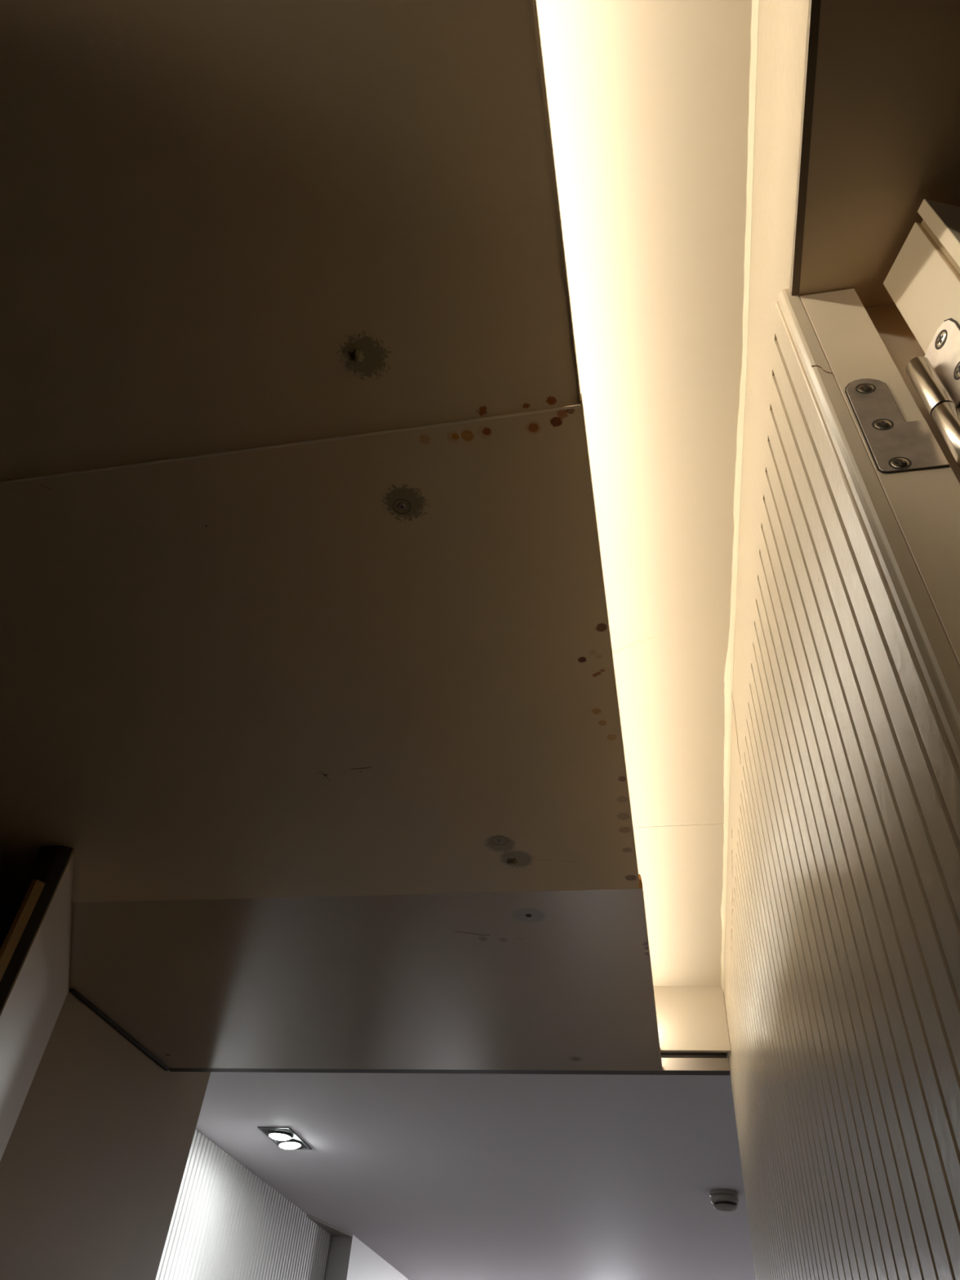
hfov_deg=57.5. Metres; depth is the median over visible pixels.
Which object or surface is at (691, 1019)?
wall
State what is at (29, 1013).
wall
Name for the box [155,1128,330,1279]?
wall
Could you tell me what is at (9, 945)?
trim
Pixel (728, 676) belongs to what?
trim
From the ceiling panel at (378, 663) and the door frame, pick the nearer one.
the door frame
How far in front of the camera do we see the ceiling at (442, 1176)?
3.69 m
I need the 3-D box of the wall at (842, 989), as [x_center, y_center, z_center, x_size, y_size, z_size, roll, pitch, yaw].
[0.257,0.412,0.099,0.119,2.385,4.005,-5,-45,10]
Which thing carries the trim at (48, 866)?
attached to the wall at (29, 1013)
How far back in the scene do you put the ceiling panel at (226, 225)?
0.79 m
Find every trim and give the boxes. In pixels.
[0,844,73,1011]
[0,880,44,982]
[68,988,168,1071]
[168,1057,729,1075]
[306,1214,352,1237]
[660,1052,726,1055]
[661,1054,726,1057]
[720,0,759,991]
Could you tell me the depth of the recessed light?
3.54 m
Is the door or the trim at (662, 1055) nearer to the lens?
the door
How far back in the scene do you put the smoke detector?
3.68 m
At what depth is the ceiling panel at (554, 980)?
1.93 m
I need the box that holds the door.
[844,199,959,473]
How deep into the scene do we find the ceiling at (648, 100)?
0.99 m
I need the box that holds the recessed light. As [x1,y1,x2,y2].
[257,1126,311,1149]
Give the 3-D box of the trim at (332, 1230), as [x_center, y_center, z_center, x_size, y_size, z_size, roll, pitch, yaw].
[-0.806,3.161,4.717,0.112,0.012,0.458,-5,-45,10]
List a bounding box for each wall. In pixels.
[0,848,75,1161]
[0,987,210,1279]
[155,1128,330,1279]
[324,1235,408,1279]
[653,985,730,1052]
[723,0,959,1279]
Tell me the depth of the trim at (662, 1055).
2.28 m
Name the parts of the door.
frame plate, door hinge, door plate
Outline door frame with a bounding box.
[775,0,959,783]
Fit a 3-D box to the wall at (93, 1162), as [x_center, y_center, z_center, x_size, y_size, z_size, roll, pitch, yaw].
[-1.026,1.822,1.667,0.110,2.400,0.798,-5,-45,10]
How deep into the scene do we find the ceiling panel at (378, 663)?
1.21 m
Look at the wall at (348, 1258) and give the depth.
4.88 m
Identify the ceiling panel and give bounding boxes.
[0,0,580,480]
[0,393,642,904]
[0,888,662,1071]
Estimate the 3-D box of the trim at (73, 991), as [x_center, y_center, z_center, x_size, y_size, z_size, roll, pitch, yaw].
[-0.923,1.016,2.261,0.011,0.007,0.528,-5,-45,10]
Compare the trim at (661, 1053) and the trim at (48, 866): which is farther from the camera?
the trim at (661, 1053)
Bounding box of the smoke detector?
[709,1188,738,1211]
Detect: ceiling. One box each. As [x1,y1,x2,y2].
[195,1071,755,1279]
[536,0,751,986]

